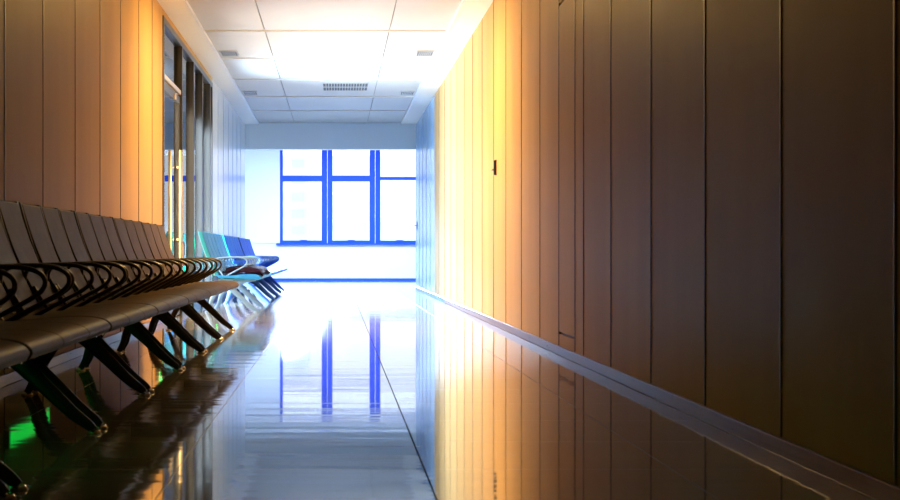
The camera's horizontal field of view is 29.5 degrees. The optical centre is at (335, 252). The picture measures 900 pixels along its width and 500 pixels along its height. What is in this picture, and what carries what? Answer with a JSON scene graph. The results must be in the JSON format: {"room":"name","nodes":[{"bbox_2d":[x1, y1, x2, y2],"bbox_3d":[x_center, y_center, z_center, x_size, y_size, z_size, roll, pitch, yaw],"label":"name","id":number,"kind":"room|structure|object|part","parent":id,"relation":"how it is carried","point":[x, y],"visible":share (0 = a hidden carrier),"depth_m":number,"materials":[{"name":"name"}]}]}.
{"room":"hospital interior","nodes":[
{"label":"hospital interior","id":0,"kind":"room"},
{"bbox_2d":[0,0,161,374],"bbox_3d":[-1.828,-0.925,7.075,0.164,3.250,20.150,0,0,0],"label":"wall","id":1,"kind":"structure","parent":0,"point":[81,80],"depth_m":11.69,"materials":[{"name":"laminate"}]},
{"bbox_2d":[0,320,161,387],"bbox_3d":[-1.753,0.669,7.075,0.034,0.062,20.150,0,0,0],"label":"baseboard","id":2,"kind":"structure","parent":1,"relation":"attached to","point":[8,378],"depth_m":10.87,"materials":[{"name":"metal"}]},
{"bbox_2d":[162,15,212,314],"bbox_3d":[-1.784,-0.850,20.575,0.103,3.100,6.850,0,0,0],"label":"window","id":3,"kind":"structure","parent":1,"relation":"in","point":[181,71],"depth_m":20.72,"materials":[{"name":"grey metal"}]},
{"bbox_3d":[-1.785,-2.085,18.207,0.008,0.490,1.915,0,0,0],"label":"pane","id":4,"kind":"part","parent":3,"relation":"part of","materials":[{"name":"clear glass"}]},
{"bbox_2d":[165,83,182,314],"bbox_3d":[-1.756,-0.539,18.207,0.109,2.457,1.895,0,0,0],"label":"door","id":5,"kind":"structure","parent":3,"relation":"attached to","point":[173,154],"depth_m":18.72,"materials":[{"name":"clear glass"}]},
{"bbox_3d":[-1.785,-0.540,18.207,0.008,2.280,1.755,0,0,0],"label":"pane","id":6,"kind":"part","parent":5,"relation":"part of","materials":[{"name":"clear glass"}]},
{"bbox_3d":[-1.733,-0.530,18.850,0.064,1.220,0.037,0,0,0],"label":"handle","id":7,"kind":"part","parent":5,"relation":"part of","materials":[{"name":"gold metal"}]},
{"bbox_2d":[182,242,184,265],"bbox_3d":[-1.685,0.007,18.843,0.039,0.266,0.149,0,0,-4],"label":"door handle","id":8,"kind":"object","parent":5,"relation":"attached to","point":[183,243],"visible":0.67,"depth_m":18.79,"materials":[{"name":"silver metal"}]},
{"bbox_3d":[-1.785,-0.845,19.975,0.008,2.970,1.480,0,0,0],"label":"pane","id":9,"kind":"part","parent":3,"relation":"part of","materials":[{"name":"clear glass"}]},
{"bbox_3d":[-1.785,-0.845,21.425,0.008,2.970,1.280,0,0,0],"label":"pane","id":10,"kind":"part","parent":3,"relation":"part of","materials":[{"name":"clear glass"}]},
{"bbox_3d":[-1.785,0.665,21.425,0.060,0.070,1.280,0,0,0],"label":"rail","id":11,"kind":"part","parent":3,"relation":"part of","materials":[{"name":"metal"}]},
{"bbox_3d":[-1.785,-0.845,22.775,0.008,2.970,1.280,0,0,0],"label":"pane","id":12,"kind":"part","parent":3,"relation":"part of","materials":[{"name":"clear glass"}]},
{"bbox_2d":[162,8,211,80],"bbox_3d":[-1.830,-2.475,20.575,0.160,0.150,6.850,0,0,0],"label":"wall","id":13,"kind":"structure","parent":0,"point":[163,11],"depth_m":19.64,"materials":[{"name":"laminate"}]},
{"bbox_2d":[212,79,244,296],"bbox_3d":[-1.828,-0.925,28.350,0.164,3.250,8.700,0,0,0],"label":"wall","id":14,"kind":"structure","parent":0,"point":[228,127],"depth_m":27.60,"materials":[{"name":"laminate"}]},
{"bbox_2d":[213,293,232,301],"bbox_3d":[-1.753,0.669,28.350,0.034,0.062,8.700,0,0,0],"label":"baseboard","id":15,"kind":"structure","parent":14,"relation":"attached to","point":[225,295],"depth_m":24.93,"materials":[{"name":"blue paint"}]},
{"bbox_2d":[283,156,310,239],"bbox_3d":[-3.100,0.200,115.970,2.600,13.000,12.060,0,0,0],"label":"office building","id":16,"kind":"structure","parent":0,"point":[296,195],"depth_m":109.99,"materials":[{"name":"white concrete"}]},
{"bbox_2d":[157,0,492,124],"bbox_3d":[-0.105,-2.535,14.850,3.610,0.130,35.700,0,0,0],"label":"ceiling","id":17,"kind":"structure","parent":0,"point":[212,14],"depth_m":20.84,"materials":[{"name":"tile"}]},
{"bbox_2d":[183,0,258,124],"bbox_3d":[-1.485,-2.487,14.850,0.024,0.046,35.700,0,0,0],"label":"trim","id":18,"kind":"structure","parent":17,"relation":"attached to","point":[187,4],"depth_m":20.96,"materials":[{"name":"white"}]},
{"bbox_2d":[219,50,238,56],"bbox_3d":[-1.335,-2.495,21.250,0.226,0.018,0.532,0,0,0],"label":"ceiling vent","id":19,"kind":"object","parent":17,"relation":"in","point":[224,53],"visible":1,"depth_m":21.23,"materials":[{"name":"grey metal"}]},
{"bbox_2d":[242,91,257,94],"bbox_3d":[-1.335,-2.495,26.500,0.226,0.018,0.532,0,0,0],"label":"ceiling vent","id":20,"kind":"object","parent":17,"relation":"in","point":[244,92],"visible":1,"depth_m":26.46,"materials":[{"name":"grey metal"}]},
{"bbox_2d":[205,29,445,110],"bbox_3d":[-0.115,-2.498,13.760,2.710,0.024,32.064,0,0,0],"label":"trim","id":21,"kind":"structure","parent":17,"relation":"attached to","point":[264,30],"depth_m":21.76,"materials":[{"name":"white metal"}]},
{"bbox_2d":[322,82,368,90],"bbox_3d":[0.140,-2.495,25.500,0.696,0.018,1.172,0,0,0],"label":"ceiling vent","id":22,"kind":"object","parent":17,"relation":"in","point":[326,86],"visible":1,"depth_m":25.45,"materials":[{"name":"grey metal"}]},
{"bbox_2d":[326,84,364,90],"bbox_3d":[0.140,-2.495,25.500,0.586,0.014,1.100,0,0,0],"label":"grille","id":23,"kind":"object","parent":22,"relation":"attached to","point":[329,87],"depth_m":25.59,"materials":[{"name":"silver metal"}]},
{"bbox_2d":[399,91,414,94],"bbox_3d":[1.110,-2.495,26.500,0.226,0.018,0.532,0,0,0],"label":"ceiling vent","id":24,"kind":"object","parent":17,"relation":"in","point":[401,92],"visible":1,"depth_m":26.39,"materials":[{"name":"grey metal"}]},
{"bbox_2d":[415,50,434,56],"bbox_3d":[1.110,-2.495,21.250,0.226,0.018,0.532,0,0,0],"label":"ceiling vent","id":25,"kind":"object","parent":17,"relation":"in","point":[419,53],"visible":1,"depth_m":21.23,"materials":[{"name":"grey metal"}]},
{"bbox_2d":[245,150,415,277],"bbox_3d":[0.000,-1.125,43.400,18.000,3.650,0.200,0,0,0],"label":"wall","id":26,"kind":"structure","parent":0,"point":[262,167],"depth_m":43.30,"materials":[{"name":"white paint"}]},
{"bbox_2d":[280,150,326,242],"bbox_3d":[-0.828,-1.475,43.352,1.205,2.450,0.115,0,0,0],"label":"window","id":27,"kind":"structure","parent":26,"relation":"in","point":[323,178],"depth_m":43.32,"materials":[{"name":"blue paint"}]},
{"bbox_2d":[273,278,415,279],"bbox_3d":[0.000,0.672,43.305,18.000,0.055,0.050,0,0,0],"label":"baseboard","id":28,"kind":"structure","parent":26,"relation":"attached to","point":[273,278],"depth_m":43.28,"materials":[{"name":"blue paint"}]},
{"bbox_2d":[276,243,415,244],"bbox_3d":[0.405,-0.228,43.275,3.850,0.045,0.150,0,0,0],"label":"trim","id":29,"kind":"structure","parent":26,"relation":"attached to","point":[276,243],"depth_m":43.20,"materials":[{"name":"blue paint"}]},
{"bbox_2d":[328,150,374,242],"bbox_3d":[0.390,-1.475,43.352,1.210,2.450,0.115,0,0,0],"label":"window","id":30,"kind":"structure","parent":26,"relation":"in","point":[371,178],"depth_m":43.32,"materials":[{"name":"blue paint"}]},
{"bbox_2d":[375,150,415,242],"bbox_3d":[1.623,-1.475,43.352,1.235,2.450,0.115,0,0,0],"label":"window","id":31,"kind":"structure","parent":26,"relation":"in","point":[378,178],"depth_m":43.32,"materials":[{"name":"blue paint"}]},
{"bbox_2d":[245,122,415,149],"bbox_3d":[-0.105,-2.650,32.875,3.610,1.300,0.350,0,0,0],"label":"wall","id":32,"kind":"structure","parent":0,"point":[263,136],"depth_m":32.70,"materials":[{"name":"white paint"}]},
{"bbox_2d":[401,0,465,124],"bbox_3d":[1.255,-2.487,14.850,0.024,0.046,35.700,0,0,0],"label":"trim","id":33,"kind":"structure","parent":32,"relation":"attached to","point":[462,1],"depth_m":21.03,"materials":[{"name":"white paint"}]},
{"bbox_2d":[327,218,414,242],"bbox_3d":[2.750,1.900,145.970,7.500,9.600,12.060,0,0,0],"label":"office building","id":34,"kind":"structure","parent":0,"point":[342,228],"depth_m":140.00,"materials":[{"name":"white concrete"}]},
{"bbox_2d":[0,280,874,499],"bbox_3d":[0.000,0.760,20.200,18.000,0.120,46.400,0,0,0],"label":"floor","id":35,"kind":"structure","parent":0,"point":[296,401],"depth_m":6.94,"materials":[{"name":"tile"}]},
{"bbox_2d":[0,340,29,499],"bbox_3d":[-1.254,0.223,4.053,0.739,0.955,1.721,0,0,0],"label":"bench","id":36,"kind":"object","parent":35,"relation":"on","point":[12,353],"visible":1,"depth_m":4.78,"materials":[{"name":"brown plastic"}]},
{"bbox_3d":[-1.145,0.282,4.628,0.523,0.066,0.571,0,0,0],"label":"seat","id":37,"kind":"part","parent":36,"relation":"part of","materials":[{"name":"brown leather"}]},
{"bbox_2d":[0,263,110,490],"bbox_3d":[-1.254,0.223,5.814,0.739,0.955,1.721,0,0,0],"label":"bench","id":38,"kind":"object","parent":35,"relation":"on","point":[41,337],"visible":0.94,"depth_m":6.09,"materials":[{"name":"brown plastic"}]},
{"bbox_3d":[-1.242,0.162,5.527,0.415,0.246,0.028,0,0,0],"label":"armrest","id":39,"kind":"part","parent":38,"relation":"part of","materials":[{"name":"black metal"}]},
{"bbox_3d":[-1.242,0.162,6.102,0.415,0.246,0.028,0,0,0],"label":"armrest","id":40,"kind":"part","parent":38,"relation":"part of","materials":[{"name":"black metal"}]},
{"bbox_3d":[-1.145,0.282,5.239,0.523,0.066,0.571,0,0,0],"label":"seat","id":41,"kind":"part","parent":38,"relation":"part of","materials":[{"name":"brown plastic"}]},
{"bbox_3d":[-1.242,0.162,6.657,0.415,0.246,0.028,0,0,0],"label":"armrest","id":42,"kind":"part","parent":38,"relation":"part of","materials":[{"name":"black metal"}]},
{"bbox_3d":[-1.145,0.282,5.814,0.523,0.066,0.571,0,0,0],"label":"seat","id":43,"kind":"part","parent":38,"relation":"part of","materials":[{"name":"brown leather"}]},
{"bbox_3d":[-1.145,0.282,6.389,0.523,0.066,0.571,0,0,0],"label":"seat","id":44,"kind":"part","parent":38,"relation":"part of","materials":[{"name":"brown leather"}]},
{"bbox_2d":[0,200,157,428],"bbox_3d":[-1.254,0.223,7.575,0.739,0.955,1.721,0,0,0],"label":"bench","id":45,"kind":"object","parent":35,"relation":"on","point":[15,244],"visible":0.66,"depth_m":7.85,"materials":[{"name":"brown plastic"}]},
{"bbox_3d":[-1.486,-0.004,7.000,0.238,0.498,0.508,0,0,0],"label":"backrest","id":46,"kind":"part","parent":45,"relation":"part of","materials":[{"name":"brown leather"}]},
{"bbox_3d":[-1.486,-0.004,7.575,0.238,0.498,0.508,0,0,0],"label":"backrest","id":47,"kind":"part","parent":45,"relation":"part of","materials":[{"name":"brown leather"}]},
{"bbox_3d":[-1.486,-0.004,8.150,0.238,0.498,0.508,0,0,0],"label":"backrest","id":48,"kind":"part","parent":45,"relation":"part of","materials":[{"name":"brown plastic"}]},
{"bbox_3d":[-1.242,0.162,6.733,0.415,0.246,0.028,0,0,0],"label":"armrest","id":49,"kind":"part","parent":45,"relation":"part of","materials":[{"name":"black metal"}]},
{"bbox_3d":[-1.242,0.162,7.288,0.415,0.246,0.028,0,0,0],"label":"armrest","id":50,"kind":"part","parent":45,"relation":"part of","materials":[{"name":"black metal"}]},
{"bbox_3d":[-1.145,0.282,7.000,0.523,0.066,0.571,0,0,0],"label":"seat","id":51,"kind":"part","parent":45,"relation":"part of","materials":[{"name":"brown leather"}]},
{"bbox_3d":[-1.242,0.162,7.863,0.415,0.246,0.028,0,0,0],"label":"armrest","id":52,"kind":"part","parent":45,"relation":"part of","materials":[{"name":"black metal"}]},
{"bbox_3d":[-1.145,0.282,7.575,0.523,0.066,0.571,0,0,0],"label":"seat","id":53,"kind":"part","parent":45,"relation":"part of","materials":[{"name":"brown leather"}]},
{"bbox_3d":[-1.242,0.162,8.418,0.415,0.246,0.028,0,0,0],"label":"armrest","id":54,"kind":"part","parent":45,"relation":"part of","materials":[{"name":"black metal"}]},
{"bbox_3d":[-1.145,0.282,8.150,0.523,0.066,0.571,0,0,0],"label":"seat","id":55,"kind":"part","parent":45,"relation":"part of","materials":[{"name":"brown plastic"}]},
{"bbox_2d":[18,202,188,392],"bbox_3d":[-1.254,0.223,9.336,0.739,0.955,1.721,0,0,0],"label":"bench","id":56,"kind":"object","parent":35,"relation":"on","point":[54,235],"visible":0.66,"depth_m":9.28,"materials":[{"name":"brown plastic"}]},
{"bbox_3d":[-1.486,-0.004,8.761,0.238,0.498,0.508,0,0,0],"label":"backrest","id":57,"kind":"part","parent":56,"relation":"part of","materials":[{"name":"brown plastic"}]},
{"bbox_3d":[-1.486,-0.004,9.336,0.238,0.498,0.508,0,0,0],"label":"backrest","id":58,"kind":"part","parent":56,"relation":"part of","materials":[{"name":"brown plastic"}]},
{"bbox_3d":[-1.486,-0.004,9.912,0.238,0.498,0.508,0,0,0],"label":"backrest","id":59,"kind":"part","parent":56,"relation":"part of","materials":[{"name":"brown plastic"}]},
{"bbox_3d":[-1.242,0.162,8.494,0.415,0.246,0.028,0,0,0],"label":"armrest","id":60,"kind":"part","parent":56,"relation":"part of","materials":[{"name":"black metal"}]},
{"bbox_3d":[-1.242,0.162,9.049,0.415,0.246,0.028,0,0,0],"label":"armrest","id":61,"kind":"part","parent":56,"relation":"part of","materials":[{"name":"black metal"}]},
{"bbox_3d":[-1.145,0.282,8.761,0.523,0.066,0.571,0,0,0],"label":"seat","id":62,"kind":"part","parent":56,"relation":"part of","materials":[{"name":"brown leather"}]},
{"bbox_3d":[-1.242,0.162,9.624,0.415,0.246,0.028,0,0,0],"label":"armrest","id":63,"kind":"part","parent":56,"relation":"part of","materials":[{"name":"black metal"}]},
{"bbox_3d":[-1.242,0.162,10.179,0.415,0.246,0.028,0,0,0],"label":"armrest","id":64,"kind":"part","parent":56,"relation":"part of","materials":[{"name":"black metal"}]},
{"bbox_3d":[-1.145,0.282,9.336,0.523,0.066,0.571,0,0,0],"label":"seat","id":65,"kind":"part","parent":56,"relation":"part of","materials":[{"name":"brown leather"}]},
{"bbox_3d":[-1.145,0.282,9.912,0.523,0.066,0.571,0,0,0],"label":"seat","id":66,"kind":"part","parent":56,"relation":"part of","materials":[{"name":"brown plastic"}]},
{"bbox_2d":[73,211,209,368],"bbox_3d":[-1.254,0.223,11.098,0.739,0.955,1.721,0,0,0],"label":"bench","id":67,"kind":"object","parent":35,"relation":"on","point":[98,233],"visible":0.62,"depth_m":11.07,"materials":[{"name":"brown plastic"}]},
{"bbox_3d":[-1.486,-0.004,10.523,0.238,0.498,0.508,0,0,0],"label":"backrest","id":68,"kind":"part","parent":67,"relation":"part of","materials":[{"name":"brown leather"}]},
{"bbox_3d":[-1.486,-0.004,11.098,0.238,0.498,0.508,0,0,0],"label":"backrest","id":69,"kind":"part","parent":67,"relation":"part of","materials":[{"name":"brown plastic"}]},
{"bbox_3d":[-1.486,-0.004,11.672,0.238,0.498,0.508,0,0,0],"label":"backrest","id":70,"kind":"part","parent":67,"relation":"part of","materials":[{"name":"brown plastic"}]},
{"bbox_3d":[-1.242,0.162,10.255,0.415,0.246,0.028,0,0,0],"label":"armrest","id":71,"kind":"part","parent":67,"relation":"part of","materials":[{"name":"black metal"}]},
{"bbox_3d":[-1.242,0.162,10.810,0.415,0.246,0.028,0,0,0],"label":"armrest","id":72,"kind":"part","parent":67,"relation":"part of","materials":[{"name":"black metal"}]},
{"bbox_3d":[-1.242,0.162,11.385,0.415,0.246,0.028,0,0,0],"label":"armrest","id":73,"kind":"part","parent":67,"relation":"part of","materials":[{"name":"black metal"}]},
{"bbox_3d":[-1.145,0.282,10.523,0.523,0.066,0.571,0,0,0],"label":"seat","id":74,"kind":"part","parent":67,"relation":"part of","materials":[{"name":"brown leather"}]},
{"bbox_3d":[-1.242,0.162,11.940,0.415,0.246,0.028,0,0,0],"label":"armrest","id":75,"kind":"part","parent":67,"relation":"part of","materials":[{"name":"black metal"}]},
{"bbox_3d":[-1.145,0.282,11.098,0.523,0.066,0.571,0,0,0],"label":"seat","id":76,"kind":"part","parent":67,"relation":"part of","materials":[{"name":"brown plastic"}]},
{"bbox_3d":[-1.145,0.282,11.672,0.523,0.066,0.571,0,0,0],"label":"seat","id":77,"kind":"part","parent":67,"relation":"part of","materials":[{"name":"brown plastic"}]},
{"bbox_2d":[112,217,225,351],"bbox_3d":[-1.254,0.223,12.858,0.739,0.955,1.721,0,0,0],"label":"bench","id":78,"kind":"object","parent":35,"relation":"on","point":[130,233],"visible":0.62,"depth_m":12.89,"materials":[{"name":"brown plastic"}]},
{"bbox_3d":[-1.486,-0.004,12.284,0.238,0.498,0.508,0,0,0],"label":"backrest","id":79,"kind":"part","parent":78,"relation":"part of","materials":[{"name":"brown leather"}]},
{"bbox_3d":[-1.486,-0.004,12.858,0.238,0.498,0.508,0,0,0],"label":"backrest","id":80,"kind":"part","parent":78,"relation":"part of","materials":[{"name":"brown leather"}]},
{"bbox_3d":[-1.486,-0.004,13.434,0.238,0.498,0.508,0,0,0],"label":"backrest","id":81,"kind":"part","parent":78,"relation":"part of","materials":[{"name":"brown leather"}]},
{"bbox_3d":[-1.242,0.162,12.016,0.415,0.246,0.028,0,0,0],"label":"armrest","id":82,"kind":"part","parent":78,"relation":"part of","materials":[{"name":"black metal"}]},
{"bbox_3d":[-1.242,0.162,12.571,0.415,0.246,0.028,0,0,0],"label":"armrest","id":83,"kind":"part","parent":78,"relation":"part of","materials":[{"name":"black metal"}]},
{"bbox_3d":[-1.242,0.162,13.146,0.415,0.246,0.028,0,0,0],"label":"armrest","id":84,"kind":"part","parent":78,"relation":"part of","materials":[{"name":"black metal"}]},
{"bbox_3d":[-1.242,0.162,13.701,0.415,0.246,0.028,0,0,0],"label":"armrest","id":85,"kind":"part","parent":78,"relation":"part of","materials":[{"name":"black metal"}]},
{"bbox_3d":[-1.145,0.282,12.284,0.523,0.066,0.571,0,0,0],"label":"seat","id":86,"kind":"part","parent":78,"relation":"part of","materials":[{"name":"brown leather"}]},
{"bbox_3d":[-1.145,0.282,12.858,0.523,0.066,0.571,0,0,0],"label":"seat","id":87,"kind":"part","parent":78,"relation":"part of","materials":[{"name":"brown leather"}]},
{"bbox_3d":[-1.145,0.282,13.434,0.523,0.066,0.571,0,0,0],"label":"seat","id":88,"kind":"part","parent":78,"relation":"part of","materials":[{"name":"brown leather"}]},
{"bbox_2d":[141,222,238,338],"bbox_3d":[-1.254,0.223,14.620,0.739,0.955,1.721,0,0,0],"label":"bench","id":89,"kind":"object","parent":35,"relation":"on","point":[155,235],"visible":0.55,"depth_m":14.72,"materials":[{"name":"brown plastic"}]},
{"bbox_3d":[-1.486,-0.004,14.044,0.238,0.498,0.508,0,0,0],"label":"backrest","id":90,"kind":"part","parent":89,"relation":"part of","materials":[{"name":"brown leather"}]},
{"bbox_3d":[-1.486,-0.004,14.620,0.238,0.498,0.508,0,0,0],"label":"backrest","id":91,"kind":"part","parent":89,"relation":"part of","materials":[{"name":"brown leather"}]},
{"bbox_3d":[-1.486,-0.004,15.194,0.238,0.498,0.508,0,0,0],"label":"backrest","id":92,"kind":"part","parent":89,"relation":"part of","materials":[{"name":"brown leather"}]},
{"bbox_3d":[-1.242,0.162,14.332,0.415,0.246,0.028,0,0,0],"label":"armrest","id":93,"kind":"part","parent":89,"relation":"part of","materials":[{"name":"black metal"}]},
{"bbox_3d":[-1.242,0.162,14.907,0.415,0.246,0.028,0,0,0],"label":"armrest","id":94,"kind":"part","parent":89,"relation":"part of","materials":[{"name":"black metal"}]},
{"bbox_3d":[-1.242,0.162,15.462,0.415,0.246,0.028,0,0,0],"label":"armrest","id":95,"kind":"part","parent":89,"relation":"part of","materials":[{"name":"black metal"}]},
{"bbox_3d":[-1.145,0.282,14.044,0.523,0.066,0.571,0,0,0],"label":"seat","id":96,"kind":"part","parent":89,"relation":"part of","materials":[{"name":"brown leather"}]},
{"bbox_3d":[-1.145,0.282,14.620,0.523,0.066,0.571,0,0,0],"label":"seat","id":97,"kind":"part","parent":89,"relation":"part of","materials":[{"name":"brown leather"}]},
{"bbox_3d":[-1.145,0.282,15.194,0.523,0.066,0.571,0,0,0],"label":"seat","id":98,"kind":"part","parent":89,"relation":"part of","materials":[{"name":"brown leather"}]},
{"bbox_2d":[198,231,266,311],"bbox_3d":[-1.254,0.223,20.831,0.739,0.955,1.721,0,0,0],"label":"bench","id":99,"kind":"object","parent":35,"relation":"on","point":[207,240],"visible":0.8,"depth_m":20.04,"materials":[{"name":"teal plastic"}]},
{"bbox_3d":[-1.486,-0.004,20.256,0.238,0.498,0.508,0,0,0],"label":"backrest","id":100,"kind":"part","parent":99,"relation":"part of","materials":[{"name":"teal plastic"}]},
{"bbox_3d":[-1.486,-0.004,20.831,0.238,0.498,0.508,0,0,0],"label":"backrest","id":101,"kind":"part","parent":99,"relation":"part of","materials":[{"name":"teal plastic"}]},
{"bbox_3d":[-1.486,-0.004,21.405,0.238,0.498,0.508,0,0,0],"label":"backrest","id":102,"kind":"part","parent":99,"relation":"part of","materials":[{"name":"teal plastic"}]},
{"bbox_3d":[-1.242,0.162,19.988,0.415,0.246,0.028,0,0,0],"label":"armrest","id":103,"kind":"part","parent":99,"relation":"part of","materials":[{"name":"silver metal"}]},
{"bbox_3d":[-1.242,0.162,20.543,0.415,0.246,0.028,0,0,0],"label":"armrest","id":104,"kind":"part","parent":99,"relation":"part of","materials":[{"name":"silver metal"}]},
{"bbox_3d":[-1.242,0.162,21.118,0.415,0.246,0.028,0,0,0],"label":"armrest","id":105,"kind":"part","parent":99,"relation":"part of","materials":[{"name":"silver metal"}]},
{"bbox_3d":[-1.242,0.162,21.673,0.415,0.246,0.028,0,0,0],"label":"armrest","id":106,"kind":"part","parent":99,"relation":"part of","materials":[{"name":"silver metal"}]},
{"bbox_3d":[-1.145,0.282,20.256,0.523,0.066,0.571,0,0,0],"label":"seat","id":107,"kind":"part","parent":99,"relation":"part of","materials":[{"name":"teal plastic"}]},
{"bbox_2d":[222,265,269,275],"bbox_3d":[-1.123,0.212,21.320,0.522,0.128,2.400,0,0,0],"label":"jacket","id":108,"kind":"object","parent":99,"relation":"on","point":[249,269],"visible":0.97,"depth_m":20.36,"materials":[{"name":"red fabric"}]},
{"bbox_2d":[213,234,271,307],"bbox_3d":[-1.254,0.223,22.601,0.739,0.955,1.721,0,0,0],"label":"bench","id":109,"kind":"object","parent":35,"relation":"on","point":[219,241],"visible":0.42,"depth_m":22.88,"materials":[{"name":"blue metal"}]},
{"bbox_3d":[-1.486,-0.004,22.026,0.238,0.498,0.508,0,0,0],"label":"backrest","id":110,"kind":"part","parent":109,"relation":"part of","materials":[{"name":"teal plastic"}]},
{"bbox_3d":[-1.486,-0.004,22.601,0.238,0.498,0.508,0,0,0],"label":"backrest","id":111,"kind":"part","parent":109,"relation":"part of","materials":[{"name":"teal plastic"}]},
{"bbox_3d":[-1.486,-0.004,23.175,0.238,0.498,0.508,0,0,0],"label":"backrest","id":112,"kind":"part","parent":109,"relation":"part of","materials":[{"name":"teal plastic"}]},
{"bbox_2d":[222,235,276,302],"bbox_3d":[-1.254,0.223,24.631,0.739,0.955,1.721,0,0,0],"label":"bench","id":113,"kind":"object","parent":35,"relation":"on","point":[228,241],"visible":0.36,"depth_m":24.67,"materials":[{"name":"blue plastic"}]},
{"bbox_3d":[-1.486,-0.004,24.055,0.238,0.498,0.508,0,0,0],"label":"backrest","id":114,"kind":"part","parent":113,"relation":"part of","materials":[{"name":"blue plastic"}]},
{"bbox_3d":[-1.486,-0.004,24.631,0.238,0.498,0.508,0,0,0],"label":"backrest","id":115,"kind":"part","parent":113,"relation":"part of","materials":[{"name":"blue plastic"}]},
{"bbox_3d":[-1.486,-0.004,25.206,0.238,0.498,0.508,0,0,0],"label":"backrest","id":116,"kind":"part","parent":113,"relation":"part of","materials":[{"name":"blue plastic"}]},
{"bbox_2d":[231,236,280,297],"bbox_3d":[-1.254,0.223,26.401,0.739,0.955,1.721,0,0,0],"label":"bench","id":117,"kind":"object","parent":35,"relation":"on","point":[235,240],"visible":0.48,"depth_m":26.68,"materials":[{"name":"blue plastic"}]},
{"bbox_3d":[-1.486,-0.004,25.826,0.238,0.498,0.508,0,0,0],"label":"backrest","id":118,"kind":"part","parent":117,"relation":"part of","materials":[{"name":"blue plastic"}]},
{"bbox_3d":[-1.486,-0.004,26.401,0.238,0.498,0.508,0,0,0],"label":"backrest","id":119,"kind":"part","parent":117,"relation":"part of","materials":[{"name":"blue plastic"}]},
{"bbox_3d":[-1.486,-0.004,26.976,0.238,0.498,0.508,0,0,0],"label":"backrest","id":120,"kind":"part","parent":117,"relation":"part of","materials":[{"name":"blue plastic"}]},
{"bbox_2d":[238,237,284,295],"bbox_3d":[-1.254,0.223,28.430,0.739,0.955,1.721,0,0,0],"label":"bench","id":121,"kind":"object","parent":35,"relation":"on","point":[242,241],"visible":0.47,"depth_m":28.44,"materials":[{"name":"blue plastic"}]},
{"bbox_3d":[-1.486,-0.004,27.855,0.238,0.498,0.508,0,0,0],"label":"backrest","id":122,"kind":"part","parent":121,"relation":"part of","materials":[{"name":"blue plastic"}]},
{"bbox_3d":[-1.486,-0.004,28.430,0.238,0.498,0.508,0,0,0],"label":"backrest","id":123,"kind":"part","parent":121,"relation":"part of","materials":[{"name":"blue plastic"}]},
{"bbox_3d":[-1.486,-0.004,29.006,0.238,0.498,0.508,0,0,0],"label":"backrest","id":124,"kind":"part","parent":121,"relation":"part of","materials":[{"name":"blue plastic"}]},
{"bbox_2d":[245,238,286,291],"bbox_3d":[-1.254,0.223,30.201,0.739,0.955,1.721,0,0,0],"label":"bench","id":125,"kind":"object","parent":35,"relation":"on","point":[248,242],"visible":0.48,"depth_m":30.48,"materials":[{"name":"blue plastic"}]},
{"bbox_3d":[-1.486,-0.004,29.625,0.238,0.498,0.508,0,0,0],"label":"backrest","id":126,"kind":"part","parent":125,"relation":"part of","materials":[{"name":"blue plastic"}]},
{"bbox_3d":[-1.486,-0.004,30.201,0.238,0.498,0.508,0,0,0],"label":"backrest","id":127,"kind":"part","parent":125,"relation":"part of","materials":[{"name":"blue plastic"}]},
{"bbox_2d":[348,283,437,499],"bbox_3d":[0.286,0.700,20.125,0.005,0.001,46.250,0,0,0],"label":"trim","id":128,"kind":"structure","parent":35,"relation":"in","point":[348,283],"depth_m":6.78,"materials":[{"name":"grey"}]},
{"bbox_2d":[416,0,899,485],"bbox_3d":[1.618,-0.925,15.050,0.164,3.250,35.300,0,0,0],"label":"wall","id":129,"kind":"structure","parent":0,"point":[737,162],"depth_m":7.16,"materials":[{"name":"laminate"}]},
{"bbox_2d":[491,160,496,175],"bbox_3d":[1.520,-0.820,16.358,0.042,0.150,0.125,0,0,0],"label":"lock plate","id":130,"kind":"object","parent":129,"relation":"attached to","point":[494,169],"visible":1,"depth_m":16.30,"materials":[{"name":"black metal"}]},
{"bbox_3d":[1.513,-0.820,16.360,0.030,0.140,0.120,0,0,0],"label":"handle","id":131,"kind":"part","parent":130,"relation":"part of","materials":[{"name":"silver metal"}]},
{"bbox_3d":[1.534,-0.820,16.330,0.013,0.150,0.070,0,0,0],"label":"plate","id":132,"kind":"part","parent":130,"relation":"part of","materials":[{"name":"black plastic"}]},
{"bbox_2d":[559,0,573,336],"bbox_3d":[1.547,-0.580,11.341,0.018,2.244,0.753,0,0,0],"label":"wall panel","id":133,"kind":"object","parent":129,"relation":"in","point":[566,9],"depth_m":11.29,"materials":[{"name":"laminate"}]},
{"bbox_2d":[415,286,899,499],"bbox_3d":[1.543,0.669,14.850,0.034,0.062,35.700,0,0,0],"label":"baseboard","id":134,"kind":"structure","parent":129,"relation":"attached to","point":[876,488],"depth_m":6.51,"materials":[{"name":"metal"}]}
]}

